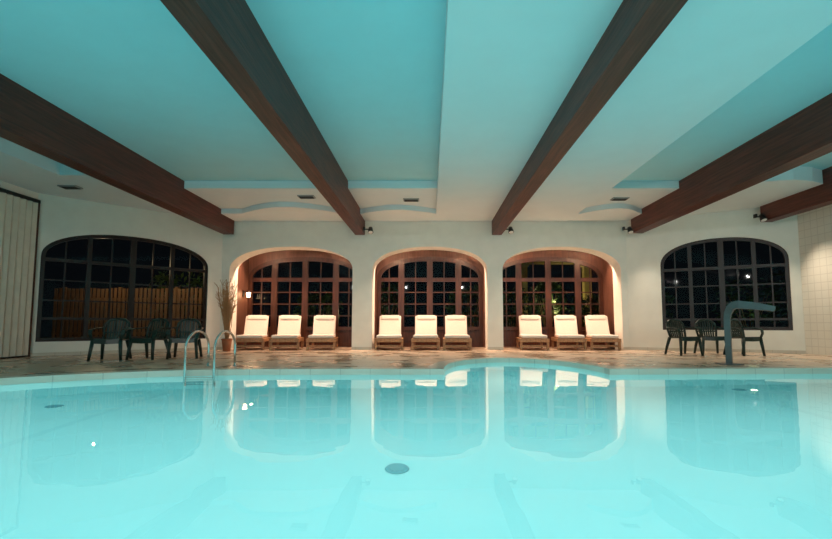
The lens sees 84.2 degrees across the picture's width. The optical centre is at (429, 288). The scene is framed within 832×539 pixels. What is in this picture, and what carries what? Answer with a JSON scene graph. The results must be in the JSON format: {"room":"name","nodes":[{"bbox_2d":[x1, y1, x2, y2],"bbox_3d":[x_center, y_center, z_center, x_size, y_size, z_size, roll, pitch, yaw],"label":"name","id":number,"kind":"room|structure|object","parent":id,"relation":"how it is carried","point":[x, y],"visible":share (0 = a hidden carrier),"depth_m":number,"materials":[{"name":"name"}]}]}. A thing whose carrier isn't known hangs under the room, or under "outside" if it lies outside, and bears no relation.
{"room":"spa","nodes":[
{"label":"spa","id":0,"kind":"room"},
{"bbox_2d":[0,180,38,356],"bbox_3d":[-9.625,-1.104,3.497,0.250,4.250,15.200,0,-5,0],"label":"wall","id":1,"kind":"structure","parent":0,"point":[3,184],"depth_m":10.62,"materials":[{"name":"paint"}]},
{"bbox_2d":[0,188,40,358],"bbox_3d":[-9.440,-0.536,7.496,0.100,3.735,6.938,0,-5,0],"label":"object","id":2,"kind":"object","parent":1,"relation":"attached to","point":[19,213],"visible":1,"depth_m":10.50,"materials":[{"name":"wood"}]},
{"bbox_2d":[0,137,60,174],"bbox_3d":[-8.700,-3.123,2.954,1.600,0.330,13.800,0,-4,0],"label":"ceiling panel","id":3,"kind":"object","parent":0,"point":[15,159],"depth_m":9.22,"materials":[{"name":"paint"}]},
{"bbox_2d":[0,164,174,213],"bbox_3d":[-7.900,-2.402,12.051,3.200,0.320,4.450,0,-4,0],"label":"ceiling soffit","id":4,"kind":"object","parent":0,"point":[95,190],"depth_m":10.77,"materials":[{"name":"white paint"}]},
{"bbox_2d":[57,185,82,188],"bbox_3d":[-8.300,-2.334,10.616,0.420,0.040,0.240,0,-4,0],"label":"ceiling vent","id":5,"kind":"object","parent":4,"relation":"in","point":[62,186],"depth_m":10.56,"materials":[{"name":"black metal"}]},
{"bbox_2d":[30,193,222,352],"bbox_3d":[-8.027,-0.385,12.633,4.363,4.250,0.250,4,-6,-44],"label":"wall","id":6,"kind":"structure","parent":0,"point":[59,217],"depth_m":12.34,"materials":[{"name":"paint"}]},
{"bbox_2d":[35,235,207,341],"bbox_3d":[-8.104,-0.010,12.494,3.860,2.800,0.100,4,-6,-44],"label":"window","id":7,"kind":"structure","parent":6,"relation":"in","point":[132,265],"depth_m":12.32,"materials":[{"name":"brown wood"}]},
{"bbox_2d":[30,347,218,356],"bbox_3d":[-7.933,1.686,12.374,4.363,0.080,0.022,4,-6,-44],"label":"baseboard","id":8,"kind":"structure","parent":6,"relation":"attached to","point":[203,348],"depth_m":11.95,"materials":[{"name":"tile"}]},
{"bbox_2d":[236,259,248,347],"bbox_3d":[-6.395,0.295,15.214,0.410,3.300,1.120,0,-5,0],"label":"wall","id":9,"kind":"structure","parent":0,"point":[243,271],"depth_m":15.19,"materials":[{"name":"brown paint"}]},
{"bbox_2d":[243,290,250,297],"bbox_3d":[-6.045,0.186,15.232,0.270,0.260,0.200,0,-5,0],"label":"wall lantern","id":10,"kind":"object","parent":9,"relation":"attached to","point":[248,293],"visible":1,"depth_m":15.19,"materials":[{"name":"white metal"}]},
{"bbox_2d":[184,181,331,208],"bbox_3d":[-4.150,-2.424,12.724,3.700,0.190,2.990,0,-4,0],"label":"ceiling soffit","id":11,"kind":"object","parent":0,"point":[222,194],"depth_m":11.59,"materials":[{"name":"white paint"}]},
{"bbox_2d":[297,195,315,198],"bbox_3d":[-3.200,-2.372,11.923,0.420,0.040,0.240,0,-4,0],"label":"ceiling vent","id":12,"kind":"object","parent":11,"relation":"in","point":[300,196],"depth_m":11.90,"materials":[{"name":"black metal"}]},
{"bbox_2d":[221,202,342,220],"bbox_3d":[-4.150,-2.216,13.335,3.700,0.150,1.740,0,-4,0],"label":"ceiling soffit","id":13,"kind":"object","parent":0,"point":[273,211],"depth_m":13.19,"materials":[{"name":"white paint"}]},
{"bbox_2d":[374,266,376,346],"bbox_3d":[-2.065,0.295,15.214,0.510,3.300,1.120,0,-5,0],"label":"wall","id":14,"kind":"structure","parent":0,"point":[375,320],"depth_m":15.28,"materials":[{"name":"white paint"}]},
{"bbox_2d":[348,181,436,208],"bbox_3d":[-0.910,-2.424,12.724,2.180,0.190,2.990,0,-4,0],"label":"ceiling soffit","id":15,"kind":"object","parent":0,"point":[367,194],"depth_m":11.59,"materials":[{"name":"white paint"}]},
{"bbox_2d":[403,198,418,201],"bbox_3d":[-0.500,-2.348,12.222,0.420,0.040,0.240,0,-4,0],"label":"ceiling vent","id":16,"kind":"object","parent":15,"relation":"in","point":[404,199],"depth_m":12.13,"materials":[{"name":"black metal"}]},
{"bbox_2d":[360,205,435,220],"bbox_3d":[-0.910,-2.204,13.484,2.180,0.150,1.440,0,-4,0],"label":"ledge","id":17,"kind":"object","parent":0,"point":[385,212],"depth_m":13.19,"materials":[{"name":"white paint"}]},
{"bbox_2d":[0,0,831,180],"bbox_3d":[0.115,-3.153,5.178,19.730,0.100,18.730,0,-5,0],"label":"ceiling","id":18,"kind":"structure","parent":0,"point":[368,74],"depth_m":6.75,"materials":[{"name":"paint"}]},
{"bbox_2d":[0,73,233,233],"bbox_3d":[-6.160,-2.740,5.081,0.320,0.760,18.100,0,-4,0],"label":"ceiling beam","id":19,"kind":"structure","parent":18,"relation":"attached to","point":[28,120],"depth_m":8.18,"materials":[{"name":"brown wood"}]},
{"bbox_2d":[160,0,364,234],"bbox_3d":[-2.150,-2.737,5.116,0.300,0.760,18.170,0,-4,0],"label":"ceiling beam","id":20,"kind":"structure","parent":18,"relation":"attached to","point":[227,32],"depth_m":5.68,"materials":[{"name":"brown wood"}]},
{"bbox_2d":[363,227,372,233],"bbox_3d":[-1.842,-1.749,13.766,0.305,0.212,0.196,0,-5,0],"label":"spotlight","id":21,"kind":"object","parent":18,"relation":"attached to","point":[370,230],"visible":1,"depth_m":13.73,"materials":[{"name":"black metal"}]},
{"bbox_2d":[506,227,513,233],"bbox_3d":[2.358,-1.749,13.766,0.305,0.212,0.196,0,-5,0],"label":"spotlight","id":22,"kind":"object","parent":18,"relation":"attached to","point":[510,229],"visible":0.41,"depth_m":13.74,"materials":[{"name":"black metal"}]},
{"bbox_2d":[436,0,622,220],"bbox_3d":[1.040,-2.951,5.142,1.720,0.330,18.190,0,-4,0],"label":"ceiling panel","id":23,"kind":"object","parent":18,"relation":"attached to","point":[509,66],"depth_m":6.08,"materials":[{"name":"paint"}]},
{"bbox_2d":[492,0,687,234],"bbox_3d":[2.050,-2.737,5.116,0.300,0.760,18.170,0,-4,0],"label":"ceiling beam","id":24,"kind":"structure","parent":18,"relation":"attached to","point":[636,25],"depth_m":5.51,"materials":[{"name":"brown wood"}]},
{"bbox_2d":[622,227,633,233],"bbox_3d":[5.928,-1.749,13.766,0.305,0.212,0.196,0,-5,0],"label":"spotlight","id":25,"kind":"object","parent":18,"relation":"attached to","point":[629,229],"visible":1,"depth_m":13.74,"materials":[{"name":"black metal"}]},
{"bbox_2d":[513,0,831,220],"bbox_3d":[3.215,-2.951,5.142,2.070,0.330,18.190,0,-4,0],"label":"ceiling panel","id":26,"kind":"object","parent":18,"relation":"attached to","point":[711,51],"depth_m":6.12,"materials":[{"name":"paint"}]},
{"bbox_2d":[631,93,831,232],"bbox_3d":[6.250,-2.747,4.991,0.340,0.760,17.920,0,-4,0],"label":"ceiling beam","id":27,"kind":"structure","parent":18,"relation":"attached to","point":[805,136],"depth_m":8.73,"materials":[{"name":"brown wood"}]},
{"bbox_2d":[753,214,767,221],"bbox_3d":[8.748,-1.875,12.171,0.305,0.212,0.196,0,-5,0],"label":"spotlight","id":28,"kind":"object","parent":18,"relation":"attached to","point":[762,217],"visible":1,"depth_m":12.15,"materials":[{"name":"black metal"}]},
{"bbox_2d":[760,166,831,221],"bbox_3d":[9.050,-2.807,4.233,0.300,0.760,16.400,0,-4,0],"label":"ceiling beam","id":29,"kind":"structure","parent":18,"relation":"attached to","point":[819,196],"depth_m":11.02,"materials":[{"name":"brown wood"}]},
{"bbox_2d":[0,347,831,375],"bbox_3d":[0.100,1.270,5.818,20.000,0.120,20.200,0,-5,0],"label":"floor","id":30,"kind":"structure","parent":0,"point":[248,357],"depth_m":9.95,"materials":[{"name":"tile"}]},
{"bbox_2d":[87,318,131,360],"bbox_3d":[-6.829,1.077,9.871,0.710,0.915,0.647,1,-5,-14],"label":"armchair","id":31,"kind":"object","parent":30,"relation":"on","point":[108,340],"visible":0.95,"depth_m":10.00,"materials":[{"name":"teal plastic"}]},
{"bbox_2d":[125,318,170,359],"bbox_3d":[-6.184,1.101,10.171,0.710,0.915,0.647,0,-5,6],"label":"armchair","id":32,"kind":"object","parent":30,"relation":"on","point":[155,332],"visible":0.94,"depth_m":10.31,"materials":[{"name":"teal plastic"}]},
{"bbox_2d":[166,318,202,358],"bbox_3d":[-5.554,1.124,10.469,0.710,0.915,0.647,1,-5,-16],"label":"armchair","id":33,"kind":"object","parent":30,"relation":"on","point":[195,339],"visible":0.91,"depth_m":10.61,"materials":[{"name":"teal plastic"}]},
{"bbox_2d":[183,330,236,376],"bbox_3d":[-3.705,1.659,7.754,0.570,1.910,0.880,0,-5,0],"label":"pool ladder","id":34,"kind":"object","parent":30,"relation":"on","point":[196,331],"visible":0.49,"depth_m":7.60,"materials":[{"name":"silver metal"}]},
{"bbox_2d":[215,279,237,350],"bbox_3d":[-5.878,0.740,13.233,0.624,2.101,0.495,3,-6,-35],"label":"plant","id":35,"kind":"object","parent":30,"relation":"on","point":[227,310],"visible":0.98,"depth_m":13.21,"materials":[{"name":"plant"}]},
{"bbox_2d":[233,315,270,349],"bbox_3d":[-5.494,1.352,14.374,0.840,1.060,1.860,1,-5,-12],"label":"sun lounger","id":36,"kind":"object","parent":30,"relation":"on","point":[256,326],"visible":0.85,"depth_m":14.63,"materials":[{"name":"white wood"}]},
{"bbox_2d":[269,315,303,350],"bbox_3d":[-4.436,1.351,14.364,0.840,1.060,1.860,1,-5,-11],"label":"sun lounger","id":37,"kind":"object","parent":30,"relation":"on","point":[289,326],"visible":0.98,"depth_m":14.62,"materials":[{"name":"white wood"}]},
{"bbox_2d":[306,315,337,349],"bbox_3d":[-3.339,1.355,14.410,0.840,1.060,1.860,1,-5,-9],"label":"sun lounger","id":38,"kind":"object","parent":30,"relation":"on","point":[324,326],"visible":0.99,"depth_m":14.66,"materials":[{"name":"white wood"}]},
{"bbox_2d":[374,315,402,349],"bbox_3d":[-1.256,1.352,14.372,0.840,1.060,1.860,0,-5,-3],"label":"sun lounger","id":39,"kind":"object","parent":30,"relation":"on","point":[389,325],"visible":0.99,"depth_m":14.63,"materials":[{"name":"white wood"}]},
{"bbox_2d":[411,315,439,349],"bbox_3d":[-0.130,1.355,14.411,0.840,1.060,1.860,0,-5,0],"label":"sun lounger","id":40,"kind":"object","parent":30,"relation":"on","point":[425,325],"visible":0.98,"depth_m":14.66,"materials":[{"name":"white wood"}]},
{"bbox_2d":[443,315,471,349],"bbox_3d":[0.828,1.354,14.397,0.840,1.060,1.860,0,-5,2],"label":"sun lounger","id":41,"kind":"object","parent":30,"relation":"on","point":[455,325],"visible":0.96,"depth_m":14.65,"materials":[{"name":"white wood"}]},
{"bbox_2d":[516,315,549,349],"bbox_3d":[3.171,1.351,14.366,0.840,1.060,1.860,-1,-5,7],"label":"sun lounger","id":42,"kind":"object","parent":30,"relation":"on","point":[530,329],"visible":0.98,"depth_m":14.63,"materials":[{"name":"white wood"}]},
{"bbox_2d":[551,315,586,349],"bbox_3d":[4.308,1.354,14.397,0.840,1.060,1.860,-1,-5,9],"label":"sun lounger","id":43,"kind":"object","parent":30,"relation":"on","point":[565,330],"visible":0.98,"depth_m":14.65,"materials":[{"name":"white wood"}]},
{"bbox_2d":[582,315,620,350],"bbox_3d":[5.297,1.351,14.358,0.840,1.060,1.860,-1,-5,10],"label":"sun lounger","id":44,"kind":"object","parent":30,"relation":"on","point":[597,327],"visible":0.85,"depth_m":14.60,"materials":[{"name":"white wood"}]},
{"bbox_2d":[664,319,703,355],"bbox_3d":[6.350,1.210,11.566,0.710,0.915,0.647,1,-5,-10],"label":"armchair","id":45,"kind":"object","parent":30,"relation":"on","point":[670,328],"visible":1,"depth_m":11.71,"materials":[{"name":"teal plastic"}]},
{"bbox_2d":[693,319,724,352],"bbox_3d":[7.222,1.234,11.865,0.710,0.915,0.647,-1,-5,10],"label":"armchair","id":46,"kind":"object","parent":30,"relation":"on","point":[710,336],"visible":0.69,"depth_m":12.05,"materials":[{"name":"teal plastic"}]},
{"bbox_2d":[723,318,765,355],"bbox_3d":[7.727,1.195,11.366,0.710,0.915,0.647,1,-5,-12],"label":"armchair","id":47,"kind":"object","parent":30,"relation":"on","point":[738,324],"visible":0.75,"depth_m":11.17,"materials":[{"name":"teal plastic"}]},
{"bbox_2d":[715,300,775,364],"bbox_3d":[5.845,0.827,8.558,0.984,1.195,0.560,-3,-6,37],"label":"spout","id":48,"kind":"object","parent":30,"relation":"on","point":[729,309],"visible":1,"depth_m":8.59,"materials":[{"name":"metal"}]},
{"bbox_3d":[0.300,1.883,3.403,17.000,1.480,13.480,0,-4,0],"label":"basin","id":49,"kind":"object","parent":30,"relation":"in","visible":0},
{"bbox_2d":[0,362,831,538],"bbox_3d":[0.300,1.105,3.464,17.000,0.001,13.480,0,-4,0],"label":"pool water","id":50,"kind":"object","parent":49,"relation":"in","point":[493,450],"visible":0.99,"depth_m":2.86,"materials":[{"name":"teal liquid"}]},
{"bbox_2d":[0,357,831,384],"bbox_3d":[0.291,1.080,3.475,17.583,0.132,14.064,0,-5,0],"label":"pool coping","id":51,"kind":"object","parent":49,"relation":"on","point":[441,367],"visible":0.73,"depth_m":7.71,"materials":[{"name":"stone"}]},
{"bbox_2d":[219,221,628,349],"bbox_3d":[-0.175,-0.248,14.374,12.410,4.250,0.620,0,-5,0],"label":"wall","id":52,"kind":"structure","parent":0,"point":[606,240],"depth_m":14.16,"materials":[{"name":"paint"}]},
{"bbox_2d":[219,347,629,349],"bbox_3d":[-0.175,1.806,13.891,12.410,0.080,0.020,0,-5,0],"label":"baseboard","id":53,"kind":"structure","parent":52,"relation":"attached to","point":[220,348],"depth_m":13.88,"materials":[{"name":"tile"}]},
{"bbox_2d":[249,250,602,275],"bbox_3d":[-0.150,-0.825,15.773,12.120,0.980,0.100,0,-5,0],"label":"wall","id":54,"kind":"structure","parent":0,"point":[254,261],"depth_m":15.74,"materials":[{"name":"brown wood"}]},
{"bbox_2d":[246,257,352,346],"bbox_3d":[-4.255,0.450,15.663,3.870,3.060,0.100,0,-5,0],"label":"window","id":55,"kind":"structure","parent":54,"relation":"in","point":[344,337],"depth_m":15.65,"materials":[{"name":"brown wood"}]},
{"bbox_2d":[376,257,482,346],"bbox_3d":[-0.005,0.450,15.663,3.610,3.060,0.100,0,-5,0],"label":"window","id":56,"kind":"structure","parent":54,"relation":"in","point":[476,336],"depth_m":15.64,"materials":[{"name":"brown wood"}]},
{"bbox_2d":[503,257,604,346],"bbox_3d":[4.030,0.450,15.663,3.720,3.060,0.100,0,-5,0],"label":"window","id":57,"kind":"structure","parent":54,"relation":"in","point":[509,337],"depth_m":15.65,"materials":[{"name":"brown wood"}]},
{"bbox_2d":[483,267,484,346],"bbox_3d":[1.985,0.295,15.214,0.370,3.300,1.120,0,-5,0],"label":"wall","id":58,"kind":"structure","parent":0,"point":[483,267],"depth_m":15.47,"materials":[{"name":"white paint"}]},
{"bbox_2d":[569,203,641,220],"bbox_3d":[5.165,-2.213,13.365,1.830,0.150,1.500,0,-4,0],"label":"ledge","id":59,"kind":"object","parent":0,"point":[616,211],"depth_m":13.19,"materials":[{"name":"white paint"}]},
{"bbox_2d":[602,259,614,347],"bbox_3d":[6.095,0.295,15.214,0.410,3.300,1.120,0,-5,0],"label":"wall","id":60,"kind":"structure","parent":0,"point":[608,299],"depth_m":15.18,"materials":[{"name":"brown paint"}]},
{"bbox_2d":[587,181,678,208],"bbox_3d":[5.165,-2.428,12.680,1.830,0.190,2.900,0,-4,0],"label":"ledge","id":61,"kind":"object","parent":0,"point":[641,194],"depth_m":11.59,"materials":[{"name":"white paint"}]},
{"bbox_2d":[610,197,629,200],"bbox_3d":[5.000,-2.356,12.122,0.420,0.040,0.240,0,-4,0],"label":"ceiling vent","id":62,"kind":"object","parent":61,"relation":"in","point":[614,198],"depth_m":12.08,"materials":[{"name":"black metal"}]},
{"bbox_2d":[625,207,805,350],"bbox_3d":[7.939,-0.342,13.177,4.206,4.250,0.250,-2,-5,28],"label":"wall","id":63,"kind":"structure","parent":0,"point":[645,251],"depth_m":13.30,"materials":[{"name":"paint"}]},
{"bbox_2d":[630,347,805,353],"bbox_3d":[7.875,1.727,12.895,4.206,0.080,0.021,-2,-5,28],"label":"baseboard","id":64,"kind":"structure","parent":63,"relation":"attached to","point":[631,348],"depth_m":12.75,"materials":[{"name":"tile"}]},
{"bbox_2d":[660,237,792,329],"bbox_3d":[8.233,-0.133,12.973,3.060,2.600,0.100,-2,-5,28],"label":"window","id":65,"kind":"structure","parent":63,"relation":"in","point":[721,267],"depth_m":12.89,"materials":[{"name":"brown wood"}]},
{"bbox_2d":[686,166,822,214],"bbox_3d":[7.650,-2.400,12.076,2.500,0.320,3.900,0,-4,0],"label":"ceiling","id":66,"kind":"structure","parent":0,"point":[798,179],"depth_m":10.93,"materials":[{"name":"white paint"}]},
{"bbox_2d":[797,204,831,355],"bbox_3d":[9.855,-1.063,4.021,0.250,4.250,16.250,0,-5,0],"label":"wall","id":67,"kind":"structure","parent":0,"point":[814,226],"depth_m":11.55,"materials":[{"name":"tile"}]},
{"label":"outside","id":68,"kind":"structure","parent":0,"visible":0},
{"bbox_3d":[0.000,2.701,23.867,48.000,0.100,15.990,0,-4,0],"label":"ground","id":69,"kind":"structure","parent":68,"visible":0},
{"bbox_2d":[51,287,201,337],"bbox_3d":[-10.075,0.998,16.250,6.450,2.100,0.182,0,-5,0],"label":"fence","id":70,"kind":"object","parent":69,"relation":"on","point":[177,298],"visible":0.46,"depth_m":16.19,"materials":[{"name":"brown wood"}]},
{"bbox_2d":[146,271,202,330],"bbox_3d":[-9.973,0.741,18.520,2.622,2.986,2.681,0,-5,0],"label":"shrub","id":71,"kind":"object","parent":69,"relation":"on","point":[194,282],"visible":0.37,"depth_m":18.17,"materials":[{"name":"green plant"}]},
{"bbox_2d":[293,290,343,326],"bbox_3d":[-4.599,1.155,18.975,2.057,2.234,2.015,0,-5,0],"label":"shrub","id":72,"kind":"object","parent":69,"relation":"on","point":[326,296],"visible":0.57,"depth_m":18.76,"materials":[{"name":"green plant"}]},
{"bbox_2d":[381,282,409,321],"bbox_3d":[-1.763,1.006,19.504,1.954,2.609,1.924,0,-5,0],"label":"shrub","id":73,"kind":"object","parent":69,"relation":"on","point":[392,289],"visible":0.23,"depth_m":19.20,"materials":[{"name":"green plant"}]},
{"bbox_2d":[445,285,478,330],"bbox_3d":[1.581,1.034,18.541,2.032,2.404,2.109,0,-5,0],"label":"shrub","id":74,"kind":"object","parent":69,"relation":"on","point":[453,310],"visible":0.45,"depth_m":18.32,"materials":[{"name":"green plant"}]},
{"bbox_2d":[503,287,532,330],"bbox_3d":[3.352,1.103,18.807,1.656,2.306,1.628,1,-5,-13],"label":"shrub","id":75,"kind":"object","parent":69,"relation":"on","point":[525,296],"visible":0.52,"depth_m":18.50,"materials":[{"name":"green plant"}]},
{"bbox_2d":[529,277,567,330],"bbox_3d":[4.921,0.902,19.189,1.679,2.764,1.686,0,-5,0],"label":"shrub","id":76,"kind":"object","parent":69,"relation":"on","point":[555,285],"visible":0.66,"depth_m":19.05,"materials":[{"name":"green plant"}]},
{"bbox_2d":[521,261,591,330],"bbox_3d":[5.500,0.445,20.177,3.800,3.820,0.400,0,-5,0],"label":"pergola","id":77,"kind":"object","parent":69,"relation":"on","point":[585,271],"visible":0.16,"depth_m":20.10,"materials":[{"name":"brown wood"}]},
{"bbox_2d":[567,293,598,330],"bbox_3d":[6.228,1.192,18.353,1.432,2.058,1.524,0,-5,0],"label":"shrub","id":78,"kind":"object","parent":69,"relation":"on","point":[585,310],"visible":0.33,"depth_m":18.07,"materials":[{"name":"green plant"}]},
{"bbox_2d":[665,292,674,323],"bbox_3d":[8.380,0.970,17.981,2.158,2.447,2.125,-1,-5,13],"label":"shrub","id":79,"kind":"object","parent":69,"relation":"on","point":[667,293],"visible":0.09,"depth_m":17.42,"materials":[{"name":"green plant"}]},
{"bbox_2d":[711,278,786,326],"bbox_3d":[12.182,0.876,17.628,2.416,2.578,2.475,0,-5,0],"label":"shrub","id":80,"kind":"object","parent":69,"relation":"on","point":[731,289],"visible":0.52,"depth_m":17.41,"materials":[{"name":"green plant"}]},
{"bbox_2d":[764,270,786,317],"bbox_3d":[14.364,0.654,17.594,2.626,3.015,2.668,0,-5,0],"label":"shrub","id":81,"kind":"object","parent":69,"relation":"on","point":[776,274],"visible":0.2,"depth_m":18.05,"materials":[{"name":"green plant"}]}
]}

